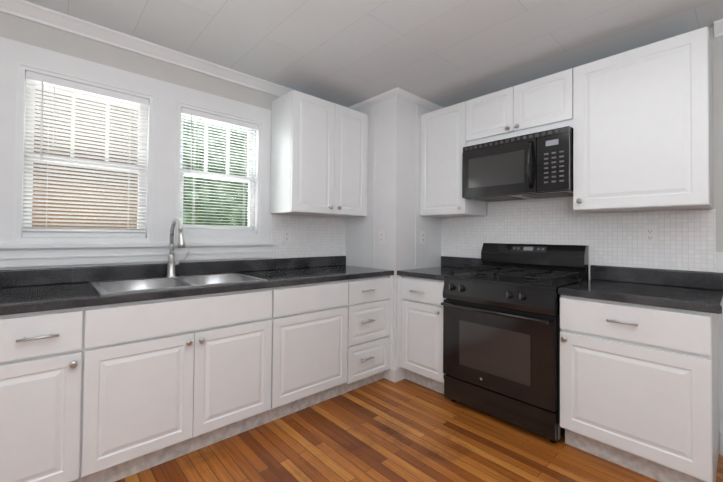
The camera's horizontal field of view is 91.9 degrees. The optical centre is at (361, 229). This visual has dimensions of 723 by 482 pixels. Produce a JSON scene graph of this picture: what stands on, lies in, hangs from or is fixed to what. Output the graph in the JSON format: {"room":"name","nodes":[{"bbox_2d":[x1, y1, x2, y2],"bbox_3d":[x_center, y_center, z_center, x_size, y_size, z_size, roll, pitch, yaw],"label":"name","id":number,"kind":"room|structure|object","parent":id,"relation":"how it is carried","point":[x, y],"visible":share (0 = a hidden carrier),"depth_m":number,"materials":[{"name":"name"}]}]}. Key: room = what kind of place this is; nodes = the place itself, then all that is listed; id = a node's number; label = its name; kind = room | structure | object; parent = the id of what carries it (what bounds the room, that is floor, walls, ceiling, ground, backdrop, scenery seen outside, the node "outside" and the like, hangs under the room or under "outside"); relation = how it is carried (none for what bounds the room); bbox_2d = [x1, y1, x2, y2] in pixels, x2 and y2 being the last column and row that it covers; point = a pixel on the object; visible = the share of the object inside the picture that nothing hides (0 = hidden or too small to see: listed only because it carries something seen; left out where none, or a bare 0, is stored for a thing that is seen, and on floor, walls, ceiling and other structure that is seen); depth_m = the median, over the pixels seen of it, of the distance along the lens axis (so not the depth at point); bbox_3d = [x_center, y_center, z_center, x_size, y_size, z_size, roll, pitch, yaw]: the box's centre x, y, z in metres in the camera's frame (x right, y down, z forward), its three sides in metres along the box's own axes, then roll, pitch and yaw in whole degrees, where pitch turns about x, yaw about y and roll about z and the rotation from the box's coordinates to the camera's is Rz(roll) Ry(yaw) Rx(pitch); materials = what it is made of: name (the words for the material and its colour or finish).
{"room":"kitchen","nodes":[
{"label":"kitchen","id":0,"kind":"room"},
{"bbox_2d":[0,12,345,269],"bbox_3d":[-1.311,0.021,2.437,4.600,2.424,0.150,1,-1,-42],"label":"wall","id":1,"kind":"structure","parent":0,"point":[168,85],"depth_m":2.24,"materials":[{"name":"white paint"}]},
{"bbox_2d":[0,242,273,267],"bbox_3d":[-1.780,0.138,1.879,2.860,0.122,0.040,1,-1,-42],"label":"trim","id":2,"kind":"structure","parent":1,"relation":"attached to","point":[19,255],"depth_m":2.13,"materials":[{"name":"white wood"}]},
{"bbox_2d":[12,61,262,240],"bbox_3d":[-1.376,-0.403,2.390,1.409,0.957,0.176,1,-1,-42],"label":"window","id":3,"kind":"structure","parent":1,"relation":"in","point":[21,166],"depth_m":2.08,"materials":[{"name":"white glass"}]},
{"bbox_2d":[23,71,148,236],"bbox_3d":[-1.617,-0.404,2.090,0.579,0.901,0.045,1,-1,-42],"label":"window blind","id":4,"kind":"object","parent":3,"relation":"attached to","point":[54,83],"visible":0.94,"depth_m":2.07,"materials":[{"name":"white plastic"}]},
{"bbox_2d":[179,107,257,232],"bbox_3d":[-1.050,-0.407,2.608,0.564,0.866,0.045,1,-1,-42],"label":"window blind","id":5,"kind":"object","parent":3,"relation":"attached to","point":[191,113],"visible":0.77,"depth_m":2.59,"materials":[{"name":"white plastic"}]},
{"bbox_2d":[0,0,346,107],"bbox_3d":[-1.471,-1.162,2.159,3.645,0.072,0.060,1,-1,-42],"label":"crown molding","id":6,"kind":"structure","parent":1,"relation":"attached to","point":[32,12],"depth_m":2.18,"materials":[{"name":"white wood"}]},
{"bbox_2d":[0,256,347,285],"bbox_3d":[-1.022,0.277,2.580,2.356,0.090,0.020,1,-1,-42],"label":"backsplash","id":7,"kind":"structure","parent":1,"relation":"attached to","point":[44,276],"depth_m":2.21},
{"bbox_2d":[176,103,260,235],"bbox_3d":[-1.092,-0.407,2.654,0.610,0.910,0.170,1,-1,-42],"label":"window","id":8,"kind":"structure","parent":1,"relation":"in","point":[255,217],"depth_m":2.67,"materials":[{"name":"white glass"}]},
{"bbox_2d":[271,214,345,258],"bbox_3d":[-0.446,0.061,3.121,0.788,0.366,0.006,1,-1,-42],"label":"tile backsplash","id":9,"kind":"structure","parent":1,"relation":"attached to","point":[316,236],"depth_m":3.10,"materials":[{"name":"tile"}]},
{"bbox_2d":[283,229,290,242],"bbox_3d":[-0.628,0.058,2.945,0.070,0.116,0.008,1,-1,-42],"label":"electrical outlet","id":10,"kind":"object","parent":9,"relation":"attached to","point":[286,235],"visible":1,"depth_m":2.94,"materials":[{"name":"white plastic"}]},
{"bbox_2d":[270,90,367,216],"bbox_3d":[-0.321,-0.582,2.989,0.803,0.914,0.363,1,-1,-42],"label":"upper cabinet","id":11,"kind":"object","parent":1,"relation":"attached to","point":[319,157],"visible":1,"depth_m":2.79,"materials":[{"name":"white wood"}]},
{"bbox_2d":[25,0,722,107],"bbox_3d":[0.201,-1.235,0.815,4.600,0.060,4.600,1,-1,-42],"label":"ceiling","id":12,"kind":"structure","parent":0,"point":[349,53],"depth_m":2.13,"materials":[{"name":"white paint"}]},
{"bbox_2d":[115,378,722,481],"bbox_3d":[0.178,1.249,0.773,4.600,0.060,4.600,1,-1,-42],"label":"floor","id":13,"kind":"structure","parent":0,"point":[386,430],"depth_m":1.96,"materials":[{"name":"brown wood"}]},
{"bbox_2d":[0,306,103,481],"bbox_3d":[-1.595,0.780,1.641,0.515,0.875,0.629,1,-1,-42],"label":"base cabinet","id":14,"kind":"object","parent":13,"relation":"on","point":[52,363],"depth_m":1.48,"materials":[{"name":"white wood"}]},
{"bbox_2d":[0,266,393,317],"bbox_3d":[-0.863,0.340,2.304,2.492,0.039,0.643,1,-1,-42],"label":"countertop","id":15,"kind":"structure","parent":14,"relation":"on","point":[65,295],"depth_m":1.81,"materials":[{"name":"black stone"}]},
{"bbox_2d":[164,218,189,277],"bbox_3d":[-1.141,0.118,2.233,0.140,0.382,0.272,1,-1,-42],"label":"faucet","id":16,"kind":"object","parent":15,"relation":"on","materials":[{"name":"silver metal"}]},
{"bbox_2d":[88,270,267,333],"bbox_3d":[-1.083,0.395,2.103,0.840,0.175,0.555,1,-1,-42],"label":"sink","id":17,"kind":"object","parent":15,"relation":"in","point":[133,315],"depth_m":1.92,"materials":[{"name":"silver metal"}]},
{"bbox_2d":[100,310,283,481],"bbox_3d":[-1.107,0.879,2.086,1.037,0.700,0.629,1,-1,-42],"label":"base cabinet","id":18,"kind":"object","parent":13,"relation":"on","point":[113,373],"depth_m":1.84,"materials":[{"name":"white wood"}]},
{"bbox_2d":[252,282,351,415],"bbox_3d":[-0.559,0.805,2.587,0.673,0.875,0.629,1,-1,-42],"label":"base cabinet","id":19,"kind":"object","parent":13,"relation":"on","point":[318,318],"depth_m":2.39,"materials":[{"name":"white wood"}]},
{"bbox_2d":[352,274,393,389],"bbox_3d":[-0.152,0.815,2.958,0.543,0.875,0.629,1,-1,-42],"label":"base cabinet","id":20,"kind":"object","parent":13,"relation":"on","point":[372,298],"depth_m":2.75,"materials":[{"name":"white wood"}]},
{"bbox_2d":[345,96,441,367],"bbox_3d":[0.306,0.051,3.367,0.658,2.424,0.658,1,-1,-42],"label":"column","id":21,"kind":"structure","parent":13,"relation":"on","point":[393,198],"depth_m":3.05,"materials":[{"name":"white paint"}]},
{"bbox_2d":[379,230,384,243],"bbox_3d":[0.177,0.066,3.017,0.008,0.116,0.070,1,-1,-42],"label":"outlet","id":22,"kind":"object","parent":21,"relation":"attached to","point":[381,236],"visible":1,"depth_m":3.01,"materials":[{"name":"white plastic"}]},
{"bbox_2d":[384,367,404,382],"bbox_3d":[0.277,1.200,2.952,0.124,0.112,0.124,1,-1,-42],"label":"baseboard","id":23,"kind":"structure","parent":21,"relation":"attached to","point":[394,375],"depth_m":2.90,"materials":[{"name":"white wood"}]},
{"bbox_2d":[348,87,443,110],"bbox_3d":[0.316,-1.136,3.360,0.695,0.050,0.695,1,-1,-42],"label":"trim","id":24,"kind":"structure","parent":21,"relation":"attached to","point":[403,94],"depth_m":3.07,"materials":[{"name":"white wood"}]},
{"bbox_2d":[420,231,424,243],"bbox_3d":[0.550,0.072,3.142,0.070,0.116,0.008,1,-1,-42],"label":"outlet","id":25,"kind":"object","parent":21,"relation":"attached to","point":[422,237],"visible":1,"depth_m":3.14,"materials":[{"name":"white plastic"}]},
{"bbox_2d":[397,276,445,393],"bbox_3d":[0.686,0.823,2.948,0.629,0.875,0.464,1,-1,-42],"label":"base cabinet","id":26,"kind":"object","parent":13,"relation":"on","point":[419,307],"depth_m":2.74,"materials":[{"name":"white wood"}]},
{"bbox_2d":[397,268,481,279],"bbox_3d":[0.686,0.365,2.950,0.643,0.039,0.466,1,-1,-42],"label":"countertop","id":27,"kind":"structure","parent":26,"relation":"on","point":[422,273],"depth_m":2.79,"materials":[{"name":"black stone"}]},
{"bbox_2d":[441,243,588,442],"bbox_3d":[1.058,0.680,2.455,0.694,1.150,0.755,1,-1,-42],"label":"range","id":28,"kind":"object","parent":13,"relation":"on","point":[501,334],"visible":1,"depth_m":2.26,"materials":[{"name":"black metal"}]},
{"bbox_2d":[560,296,718,481],"bbox_3d":[1.569,0.815,1.980,0.629,0.875,0.617,1,-1,-42],"label":"base cabinet","id":29,"kind":"object","parent":13,"relation":"on","point":[639,370],"depth_m":1.74,"materials":[{"name":"white wood"}]},
{"bbox_2d":[558,280,722,315],"bbox_3d":[1.578,0.357,1.972,0.643,0.039,0.654,1,-1,-42],"label":"countertop","id":30,"kind":"structure","parent":29,"relation":"on","point":[710,300],"depth_m":1.83,"materials":[{"name":"black stone"}]},
{"bbox_2d":[449,26,722,453],"bbox_3d":[1.833,0.048,2.294,0.150,2.424,4.600,1,-1,-42],"label":"wall","id":31,"kind":"structure","parent":0,"point":[717,85],"depth_m":1.98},
{"bbox_2d":[420,101,485,216],"bbox_3d":[0.801,-0.574,3.072,0.335,0.906,0.455,1,-1,-42],"label":"upper cabinet","id":32,"kind":"object","parent":31,"relation":"attached to","point":[444,131],"depth_m":2.94,"materials":[{"name":"white wood"}]},
{"bbox_2d":[468,67,575,145],"bbox_3d":[1.214,-0.841,2.626,0.335,0.380,0.764,1,-1,-42],"label":"upper cabinet","id":33,"kind":"object","parent":31,"relation":"attached to","point":[548,102],"depth_m":2.45,"materials":[{"name":"white wood"}]},
{"bbox_2d":[462,126,572,201],"bbox_3d":[1.167,-0.443,2.579,0.449,0.408,0.752,1,-1,-42],"label":"microwave","id":34,"kind":"object","parent":33,"relation":"attached to","point":[537,165],"visible":0.98,"depth_m":2.42,"materials":[{"name":"black metal"}]},
{"bbox_2d":[441,196,715,279],"bbox_3d":[1.387,0.312,2.660,0.006,1.099,1.844,1,-1,-42],"label":"tile backsplash","id":35,"kind":"structure","parent":31,"relation":"attached to","point":[686,239],"depth_m":2.40,"materials":[{"name":"tile"}]},
{"bbox_2d":[643,225,656,243],"bbox_3d":[1.810,0.032,2.193,0.008,0.116,0.070,1,-1,-42],"label":"electrical outlet","id":36,"kind":"object","parent":35,"relation":"attached to","point":[649,234],"visible":1,"depth_m":2.19,"materials":[{"name":"white plastic"}]},
{"bbox_2d":[441,256,722,291],"bbox_3d":[1.394,0.297,2.638,0.020,0.099,1.884,1,-1,-42],"label":"backsplash","id":37,"kind":"structure","parent":31,"relation":"attached to","point":[679,278],"depth_m":2.20,"materials":[{"name":"black stone"}]},
{"bbox_2d":[572,27,712,212],"bbox_3d":[1.677,-0.578,2.113,0.335,0.914,0.615,1,-1,-42],"label":"upper cabinet","id":38,"kind":"object","parent":31,"relation":"attached to","point":[638,120],"depth_m":1.96,"materials":[{"name":"white wood"}]},
{"bbox_2d":[714,19,722,38],"bbox_3d":[2.609,-1.137,1.320,0.060,0.072,1.800,1,-1,-42],"label":"crown molding","id":39,"kind":"structure","parent":31,"relation":"attached to","point":[718,28],"depth_m":1.97,"materials":[{"name":"white wood"}]},
{"bbox_2d":[720,431,722,455],"bbox_3d":[2.607,1.186,1.292,0.016,0.130,1.788,1,-1,-42],"label":"baseboard","id":40,"kind":"structure","parent":31,"relation":"attached to","point":[721,442],"depth_m":1.94,"materials":[{"name":"white wood"}]},
{"label":"outside","id":41,"kind":"structure","parent":0,"visible":0},
{"bbox_2d":[32,89,138,227],"bbox_3d":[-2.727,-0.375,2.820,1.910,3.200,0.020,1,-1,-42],"label":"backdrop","id":42,"kind":"structure","parent":41,"point":[84,175],"depth_m":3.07,"materials":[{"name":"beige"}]},
{"bbox_2d":[183,119,247,225],"bbox_3d":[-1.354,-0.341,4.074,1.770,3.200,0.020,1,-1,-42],"label":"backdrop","id":43,"kind":"structure","parent":41,"point":[206,211],"depth_m":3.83,"materials":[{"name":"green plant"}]}
]}

